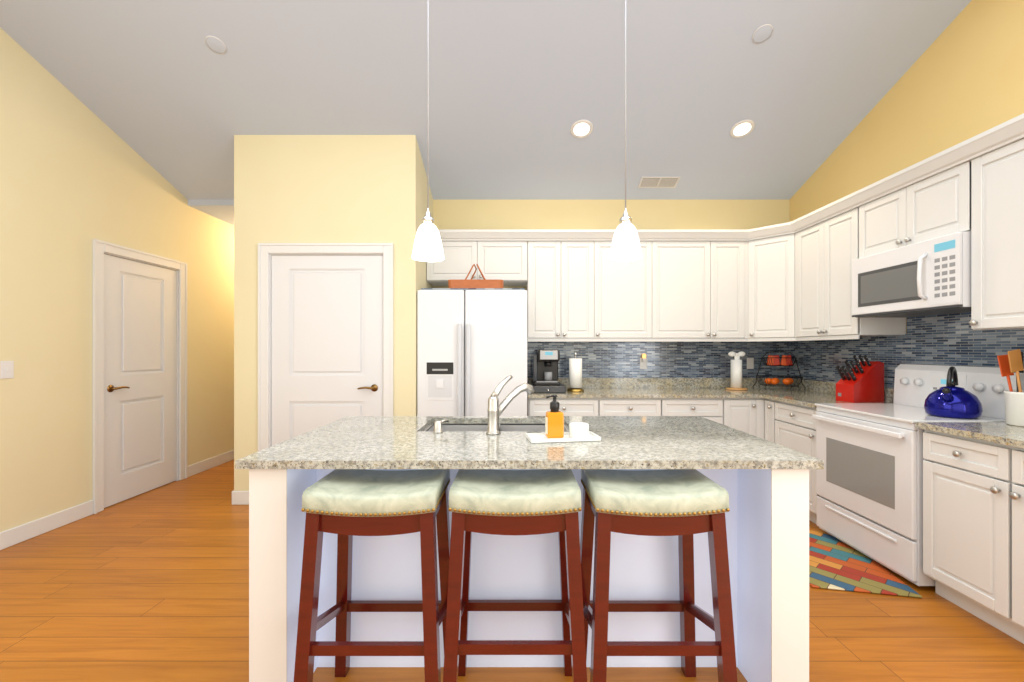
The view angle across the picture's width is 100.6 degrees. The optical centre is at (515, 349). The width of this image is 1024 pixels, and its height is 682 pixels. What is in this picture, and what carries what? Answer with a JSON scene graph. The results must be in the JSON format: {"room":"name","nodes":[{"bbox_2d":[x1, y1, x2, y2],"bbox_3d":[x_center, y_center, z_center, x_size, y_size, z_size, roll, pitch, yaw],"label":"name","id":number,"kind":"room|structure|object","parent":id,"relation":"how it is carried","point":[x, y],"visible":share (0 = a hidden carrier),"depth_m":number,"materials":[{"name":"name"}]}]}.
{"room":"kitchen","nodes":[
{"label":"kitchen","id":0,"kind":"room"},
{"bbox_2d":[0,28,233,531],"bbox_3d":[-3.400,-1.425,2.550,0.100,5.450,11.500,0,0,0],"label":"wall","id":1,"kind":"structure","parent":0,"point":[77,175],"depth_m":3.17,"materials":[{"name":"yellow paint"}]},
{"bbox_2d":[0,361,13,378],"bbox_3d":[-3.344,0.130,2.800,0.010,0.116,0.072,0,0,0],"label":"switch plate","id":2,"kind":"object","parent":1,"relation":"attached to","point":[6,369],"visible":1,"depth_m":2.79,"materials":[{"name":"white plastic"}]},
{"bbox_2d":[0,500,92,549],"bbox_3d":[-3.343,1.242,0.082,0.014,0.115,6.565,0,0,0],"label":"baseboard","id":3,"kind":"structure","parent":1,"relation":"attached to","point":[25,532],"depth_m":3.01,"materials":[{"name":"white wood"}]},
{"bbox_2d":[92,239,186,513],"bbox_3d":[-3.388,0.210,3.840,0.124,2.180,0.950,0,0,0],"label":"door frame","id":4,"kind":"structure","parent":1,"relation":"attached to","point":[100,248],"depth_m":3.44,"materials":[{"name":"white wood"}]},
{"bbox_2d":[104,254,176,507],"bbox_3d":[-3.356,0.254,3.841,0.104,2.077,0.763,0,0,0],"label":"hall door","id":5,"kind":"structure","parent":1,"relation":"in","point":[140,378],"depth_m":3.79,"materials":[{"name":"white wood"}]},
{"bbox_2d":[187,450,233,477],"bbox_3d":[-3.341,1.242,6.257,0.018,0.115,3.885,0,0,0],"label":"baseboard","id":6,"kind":"structure","parent":1,"relation":"attached to","point":[201,466],"depth_m":4.64,"materials":[{"name":"white wood"}]},
{"bbox_2d":[234,135,241,490],"bbox_3d":[-2.322,-0.286,5.890,0.090,3.172,4.620,0,0,0],"label":"wall","id":7,"kind":"structure","parent":0,"point":[237,138],"depth_m":3.58,"materials":[{"name":"paint"}]},
{"bbox_2d":[232,490,248,504],"bbox_3d":[-2.376,1.242,5.883,0.018,0.115,4.634,0,0,0],"label":"baseboard","id":8,"kind":"structure","parent":7,"relation":"attached to","point":[238,497],"depth_m":3.57,"materials":[{"name":"white wood"}]},
{"bbox_2d":[242,135,421,490],"bbox_3d":[-1.558,-0.286,3.620,1.439,3.172,0.080,0,0,0],"label":"wall","id":9,"kind":"structure","parent":0,"point":[330,188],"depth_m":3.58,"materials":[{"name":"yellow paint"}]},
{"bbox_2d":[258,243,392,450],"bbox_3d":[-1.588,0.203,3.608,1.130,2.195,0.104,0,0,0],"label":"door frame","id":10,"kind":"structure","parent":9,"relation":"attached to","point":[266,251],"depth_m":3.56,"materials":[{"name":"white wood"}]},
{"bbox_2d":[271,255,382,445],"bbox_3d":[-1.589,0.246,3.586,0.943,2.092,0.104,0,0,0],"label":"pantry door","id":11,"kind":"structure","parent":9,"relation":"in","point":[326,339],"depth_m":3.59,"materials":[{"name":"white wood"}]},
{"bbox_2d":[422,160,432,287],"bbox_3d":[-0.883,-0.286,4.010,0.089,3.172,0.680,0,0,0],"label":"wall","id":12,"kind":"structure","parent":0,"point":[425,284],"depth_m":3.98,"materials":[{"name":"yellow paint"}]},
{"bbox_2d":[0,0,970,225],"bbox_3d":[-0.270,-2.920,2.500,6.360,2.880,11.600,0,0,0],"label":"ceiling","id":13,"kind":"structure","parent":0,"point":[518,89],"depth_m":3.12,"materials":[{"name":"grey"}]},
{"bbox_2d":[205,36,226,53],"bbox_3d":[-2.020,-2.059,2.870,0.122,0.046,0.117,0,0,0],"label":"recessed light","id":14,"kind":"object","parent":13,"relation":"in","point":[215,44],"visible":1,"depth_m":2.87,"materials":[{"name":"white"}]},
{"bbox_2d":[412,0,443,261],"bbox_3d":[-0.405,-1.411,1.980,0.149,1.971,0.149,0,0,0],"label":"pendant light","id":15,"kind":"object","parent":13,"relation":"hanging from","point":[427,247],"visible":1,"depth_m":1.95,"materials":[{"name":"white glass"}]},
{"bbox_2d":[570,119,592,137],"bbox_3d":[0.551,-1.829,3.518,0.188,0.068,0.177,0,0,0],"label":"recessed light","id":16,"kind":"object","parent":13,"relation":"in","point":[582,128],"visible":1,"depth_m":3.51,"materials":[{"name":"white"}]},
{"bbox_2d":[609,0,641,261],"bbox_3d":[0.515,-1.411,1.980,0.149,1.971,0.149,0,0,0],"label":"pendant light","id":17,"kind":"object","parent":13,"relation":"hanging from","point":[625,246],"visible":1,"depth_m":1.95,"materials":[{"name":"white glass"}]},
{"bbox_2d":[638,177,680,187],"bbox_3d":[1.390,-1.621,4.109,0.370,0.056,0.143,0,0,0],"label":"ceiling vent","id":18,"kind":"object","parent":13,"relation":"in","point":[658,182],"visible":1,"depth_m":4.10,"materials":[{"name":"white metal"}]},
{"bbox_2d":[730,119,754,137],"bbox_3d":[1.880,-1.829,3.518,0.188,0.068,0.177,0,0,0],"label":"recessed light","id":19,"kind":"object","parent":13,"relation":"in","point":[741,129],"visible":1,"depth_m":3.51,"materials":[{"name":"white"}]},
{"bbox_2d":[752,24,772,43],"bbox_3d":[1.632,-2.083,2.802,0.122,0.046,0.117,0,0,0],"label":"recessed light","id":20,"kind":"object","parent":13,"relation":"in","point":[762,33],"visible":1,"depth_m":2.80,"materials":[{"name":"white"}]},
{"bbox_2d":[0,460,1023,681],"bbox_3d":[-0.270,1.350,2.450,6.560,0.100,11.700,0,0,0],"label":"floor","id":21,"kind":"structure","parent":0,"point":[152,585],"depth_m":2.05,"materials":[{"name":"brown wood"}]},
{"bbox_2d":[294,469,449,681],"bbox_3d":[-0.475,0.879,1.535,0.483,0.842,0.393,0,0,0],"label":"stool","id":22,"kind":"object","parent":21,"relation":"on","point":[345,505],"visible":1,"depth_m":1.39,"materials":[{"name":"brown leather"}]},
{"bbox_2d":[417,290,526,415],"bbox_3d":[-0.364,0.395,3.940,0.940,1.810,0.780,0,0,0],"label":"fridge","id":23,"kind":"object","parent":21,"relation":"on","point":[471,350],"visible":0.54,"depth_m":3.60,"materials":[{"name":"white metal"}]},
{"bbox_2d":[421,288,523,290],"bbox_3d":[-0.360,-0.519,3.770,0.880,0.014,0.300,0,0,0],"label":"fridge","id":24,"kind":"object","parent":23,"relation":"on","point":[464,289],"visible":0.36,"depth_m":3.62,"materials":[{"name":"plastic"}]},
{"bbox_2d":[448,264,503,287],"bbox_3d":[-0.340,-0.634,3.760,0.479,0.216,0.268,0,0,0],"label":"basket","id":25,"kind":"object","parent":24,"relation":"on","point":[471,283],"visible":0.81,"depth_m":3.63,"materials":[{"name":"brown wood"}]},
{"bbox_2d":[443,469,586,681],"bbox_3d":[0.000,0.879,1.540,0.483,0.842,0.393,0,0,0],"label":"stool","id":26,"kind":"object","parent":21,"relation":"on","point":[514,502],"visible":1,"depth_m":1.39,"materials":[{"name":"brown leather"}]},
{"bbox_2d":[249,471,808,681],"bbox_3d":[0.050,0.858,1.977,1.990,0.884,0.935,0,0,0],"label":"kitchen island","id":27,"kind":"object","parent":21,"relation":"on","point":[764,483],"depth_m":1.74,"materials":[{"name":"wood"}]},
{"bbox_2d":[235,415,823,470],"bbox_3d":[0.050,0.400,1.978,2.050,0.030,0.996,0,0,0],"label":"island countertop","id":28,"kind":"structure","parent":27,"relation":"on","point":[494,442],"depth_m":1.68,"materials":[{"name":"beige stone"}]},
{"bbox_2d":[433,375,534,435],"bbox_3d":[-0.144,0.252,2.017,0.480,0.265,0.191,0,0,0],"label":"faucet","id":29,"kind":"object","parent":28,"relation":"on","point":[494,410],"depth_m":1.96,"materials":[{"name":"silver metal"}]},
{"bbox_2d":[526,395,600,442],"bbox_3d":[0.205,0.288,1.835,0.300,0.192,0.130,0,0,-9],"label":"soap tray","id":30,"kind":"object","parent":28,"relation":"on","point":[554,427],"visible":0.98,"depth_m":1.81,"materials":[{"name":"white ceramic"}]},
{"bbox_2d":[545,395,564,438],"bbox_3d":[0.170,0.284,1.828,0.078,0.186,0.060,0,0,0],"label":"bottle","id":31,"kind":"object","parent":30,"relation":"on","point":[554,419],"depth_m":1.81,"materials":[{"name":"orange plastic"}]},
{"bbox_2d":[569,422,588,438],"bbox_3d":[0.278,0.349,1.852,0.083,0.056,0.083,0,0,0],"label":"cup","id":32,"kind":"object","parent":30,"relation":"on","point":[576,429],"depth_m":1.82,"materials":[{"name":"white ceramic"}]},
{"bbox_2d":[527,397,606,415],"bbox_3d":[0.452,0.858,4.023,0.673,0.884,0.646,0,0,0],"label":"base cabinet","id":33,"kind":"object","parent":21,"relation":"on","point":[536,406],"depth_m":3.70,"materials":[{"name":"white wood"}]},
{"bbox_2d":[527,389,814,396],"bbox_3d":[1.459,0.400,4.011,2.694,0.030,0.671,0,0,0],"label":"countertop","id":34,"kind":"structure","parent":33,"relation":"on","point":[587,392],"depth_m":3.85,"materials":[{"name":"beige stone"}]},
{"bbox_2d":[529,350,565,392],"bbox_3d":[0.295,0.190,3.966,0.320,0.388,0.368,0,0,0],"label":"coffee maker","id":35,"kind":"object","parent":34,"relation":"on","point":[545,371],"visible":0.96,"depth_m":3.84,"materials":[{"name":"grey plastic"}]},
{"bbox_2d":[567,352,583,391],"bbox_3d":[0.565,0.201,3.970,0.160,0.366,0.160,0,0,0],"label":"paper towel","id":36,"kind":"object","parent":34,"relation":"on","point":[575,374],"visible":1,"depth_m":3.92,"materials":[{"name":"white paper"}]},
{"bbox_2d":[725,351,747,389],"bbox_3d":[2.150,0.199,4.130,0.196,0.370,0.196,0,0,0],"label":"paper towel","id":37,"kind":"object","parent":34,"relation":"on","point":[736,373],"visible":1,"depth_m":4.09,"materials":[{"name":"white paper"}]},
{"bbox_2d":[753,347,805,390],"bbox_3d":[2.530,0.174,4.080,0.447,0.415,0.257,0,0,18],"label":"fruit basket","id":38,"kind":"object","parent":34,"relation":"on","point":[774,360],"visible":1,"depth_m":4.05,"materials":[{"name":"black metal"}]},
{"bbox_2d":[607,397,670,415],"bbox_3d":[1.002,0.858,4.023,0.661,0.884,0.646,0,0,0],"label":"base cabinet","id":39,"kind":"object","parent":21,"relation":"on","point":[616,406],"depth_m":3.70,"materials":[{"name":"white wood"}]},
{"bbox_2d":[580,469,737,681],"bbox_3d":[0.478,0.879,1.535,0.483,0.842,0.393,0,0,0],"label":"stool","id":40,"kind":"object","parent":21,"relation":"on","point":[684,505],"visible":1,"depth_m":1.40,"materials":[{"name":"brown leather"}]},
{"bbox_2d":[671,397,730,426],"bbox_3d":[1.545,0.858,4.023,0.658,0.884,0.646,0,0,0],"label":"base cabinet","id":41,"kind":"object","parent":21,"relation":"on","point":[717,409],"depth_m":3.70,"materials":[{"name":"white wood"}]},
{"bbox_2d":[731,397,750,433],"bbox_3d":[1.963,0.858,4.023,0.414,0.884,0.646,0,0,0],"label":"base cabinet","id":42,"kind":"object","parent":21,"relation":"on","point":[740,406],"depth_m":3.70,"materials":[{"name":"white wood"}]},
{"bbox_2d":[759,397,778,443],"bbox_3d":[2.453,0.858,3.611,0.706,0.884,0.218,0,0,0],"label":"base cabinet","id":43,"kind":"object","parent":21,"relation":"on","point":[768,407],"depth_m":3.64,"materials":[{"name":"white wood"}]},
{"bbox_2d":[779,401,818,523],"bbox_3d":[2.488,0.858,3.321,0.636,0.884,0.551,0,0,0],"label":"base cabinet","id":44,"kind":"object","parent":21,"relation":"on","point":[797,428],"depth_m":3.22,"materials":[{"name":"white wood"}]},
{"bbox_2d":[763,393,892,408],"bbox_3d":[2.476,0.400,3.357,0.661,0.030,0.635,0,0,0],"label":"countertop","id":45,"kind":"structure","parent":44,"relation":"on","point":[809,399],"depth_m":3.37,"materials":[{"name":"beige stone"}]},
{"bbox_2d":[836,355,883,402],"bbox_3d":[2.579,0.211,3.195,0.324,0.346,0.134,0,0,-14],"label":"knife block","id":46,"kind":"object","parent":45,"relation":"on","point":[862,380],"visible":1,"depth_m":3.15,"materials":[{"name":"red wood"}]},
{"bbox_2d":[809,530,921,597],"bbox_3d":[1.952,1.293,2.663,0.520,0.011,0.800,0,0,11],"label":"mat","id":47,"kind":"object","parent":21,"relation":"on","point":[835,563],"visible":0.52,"depth_m":2.47,"materials":[{"name":"multicoloured fabric"}]},
{"bbox_2d":[812,364,1023,585],"bbox_3d":[2.451,0.700,2.660,0.712,1.200,0.746,0,0,0],"label":"range","id":48,"kind":"object","parent":21,"relation":"on","point":[869,484],"visible":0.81,"depth_m":2.55,"materials":[{"name":"white metal"}]},
{"bbox_2d":[924,366,982,418],"bbox_3d":[2.491,0.236,2.430,0.255,0.286,0.236,0,0,0],"label":"kettle","id":49,"kind":"object","parent":48,"relation":"on","point":[950,399],"visible":1,"depth_m":2.36,"materials":[{"name":"blue metal"}]},
{"bbox_2d":[923,429,986,621],"bbox_3d":[2.488,0.858,2.040,0.636,0.884,0.469,0,0,0],"label":"base cabinet","id":50,"kind":"object","parent":21,"relation":"on","point":[954,468],"depth_m":2.10,"materials":[{"name":"white wood"}]},
{"bbox_2d":[915,422,1023,448],"bbox_3d":[2.476,0.400,1.665,0.661,0.030,1.230,0,0,0],"label":"countertop","id":51,"kind":"structure","parent":50,"relation":"on","point":[999,433],"depth_m":2.06,"materials":[{"name":"beige stone"}]},
{"bbox_2d":[997,349,1023,426],"bbox_3d":[2.586,0.187,2.157,0.235,0.395,0.163,0,0,0],"label":"utensil crock","id":52,"kind":"object","parent":51,"relation":"on","point":[1010,363],"visible":1,"depth_m":2.15,"materials":[{"name":"white ceramic"}]},
{"bbox_2d":[987,441,1023,643],"bbox_3d":[2.488,0.858,1.487,0.636,0.884,0.874,0,0,0],"label":"base cabinet","id":53,"kind":"object","parent":21,"relation":"on","point":[1005,465],"depth_m":1.88,"materials":[{"name":"white wood"}]},
{"bbox_2d":[433,200,789,289],"bbox_3d":[1.036,-0.245,4.400,3.748,3.090,0.100,0,0,0],"label":"wall","id":54,"kind":"structure","parent":0,"point":[597,214],"depth_m":4.35,"materials":[{"name":"yellow paint"}]},
{"bbox_2d":[427,229,530,285],"bbox_3d":[-0.358,-0.884,4.173,0.952,0.468,0.346,0,0,0],"label":"upper cabinet","id":55,"kind":"object","parent":54,"relation":"attached to","point":[500,254],"depth_m":4.00,"materials":[{"name":"white wood"}]},
{"bbox_2d":[527,229,602,340],"bbox_3d":[0.458,-0.614,4.173,0.680,1.008,0.346,0,0,0],"label":"upper cabinet","id":56,"kind":"object","parent":54,"relation":"attached to","point":[565,287],"depth_m":4.00,"materials":[{"name":"white wood"}]},
{"bbox_2d":[603,229,658,340],"bbox_3d":[1.018,-0.614,4.173,0.651,1.008,0.346,0,0,0],"label":"upper cabinet","id":57,"kind":"object","parent":54,"relation":"attached to","point":[630,289],"depth_m":4.00,"materials":[{"name":"white wood"}]},
{"bbox_2d":[640,358,646,368],"bbox_3d":[1.310,0.135,4.337,0.070,0.114,0.006,0,0,0],"label":"electrical outlet","id":58,"kind":"object","parent":54,"relation":"attached to","point":[643,364],"visible":0.9,"depth_m":4.33,"materials":[{"name":"white plastic"}]},
{"bbox_2d":[527,378,786,388],"bbox_3d":[1.459,0.335,4.336,2.694,0.100,0.020,0,0,0],"label":"backsplash","id":59,"kind":"structure","parent":54,"relation":"attached to","point":[587,383],"depth_m":4.33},
{"bbox_2d":[527,339,786,377],"bbox_3d":[1.447,0.085,4.344,2.670,0.400,0.009,0,0,0],"label":"backsplash","id":60,"kind":"structure","parent":54,"relation":"attached to","point":[599,359],"depth_m":4.34,"materials":[{"name":"tile"}]},
{"bbox_2d":[659,229,702,340],"bbox_3d":[1.565,-0.614,4.173,0.658,1.008,0.346,0,0,0],"label":"upper cabinet","id":61,"kind":"object","parent":54,"relation":"attached to","point":[680,250],"depth_m":4.00,"materials":[{"name":"white wood"}]},
{"bbox_2d":[703,229,746,340],"bbox_3d":[2.015,-0.614,4.153,0.458,1.008,0.385,0,0,0],"label":"upper cabinet","id":62,"kind":"object","parent":54,"relation":"attached to","point":[724,250],"depth_m":4.00,"materials":[{"name":"white wood"}]},
{"bbox_2d":[747,358,753,368],"bbox_3d":[2.400,0.135,4.337,0.070,0.114,0.006,0,0,0],"label":"electrical outlet","id":63,"kind":"object","parent":54,"relation":"attached to","point":[750,363],"visible":1,"depth_m":4.33,"materials":[{"name":"white plastic"}]},
{"bbox_2d":[790,0,1023,333],"bbox_3d":[2.860,-1.425,0.575,0.100,5.450,7.750,0,0,0],"label":"wall","id":64,"kind":"structure","parent":0,"point":[961,79],"depth_m":2.81,"materials":[{"name":"yellow paint"}]},
{"bbox_2d":[747,222,790,340],"bbox_3d":[2.486,-0.614,4.030,0.641,1.008,0.631,0,0,0],"label":"upper cabinet","id":65,"kind":"object","parent":64,"relation":"attached to","point":[789,281],"depth_m":3.87,"materials":[{"name":"white wood"}]},
{"bbox_2d":[787,378,893,400],"bbox_3d":[2.796,0.335,2.688,0.020,0.100,3.276,0,0,0],"label":"backsplash","id":66,"kind":"structure","parent":64,"relation":"attached to","point":[819,386],"depth_m":3.85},
{"bbox_2d":[791,193,905,340],"bbox_3d":[2.614,-0.614,3.417,0.385,1.008,0.734,0,0,0],"label":"upper cabinet","id":67,"kind":"object","parent":64,"relation":"attached to","point":[824,241],"depth_m":3.34,"materials":[{"name":"white wood"}]},
{"bbox_2d":[787,312,1023,418],"bbox_3d":[2.804,0.050,2.699,0.009,0.700,3.298,0,0,0],"label":"backsplash","id":68,"kind":"structure","parent":64,"relation":"attached to","point":[953,339],"depth_m":2.96,"materials":[{"name":"tile"}]},
{"bbox_2d":[859,141,970,257],"bbox_3d":[2.633,-0.882,2.675,0.346,0.473,0.750,0,0,0],"label":"upper cabinet","id":69,"kind":"object","parent":64,"relation":"attached to","point":[931,199],"depth_m":2.58,"materials":[{"name":"white wood"}]},
{"bbox_2d":[852,232,970,317],"bbox_3d":[2.583,-0.437,2.671,0.447,0.412,0.743,0,0,0],"label":"microwave","id":70,"kind":"object","parent":69,"relation":"attached to","point":[928,277],"visible":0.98,"depth_m":2.56,"materials":[{"name":"white"}]},
{"bbox_2d":[969,113,1023,329],"bbox_3d":[2.633,-0.614,1.998,0.346,1.008,0.604,0,0,0],"label":"upper cabinet","id":71,"kind":"object","parent":64,"relation":"attached to","point":[997,155],"depth_m":2.16,"materials":[{"name":"white wood"}]}
]}

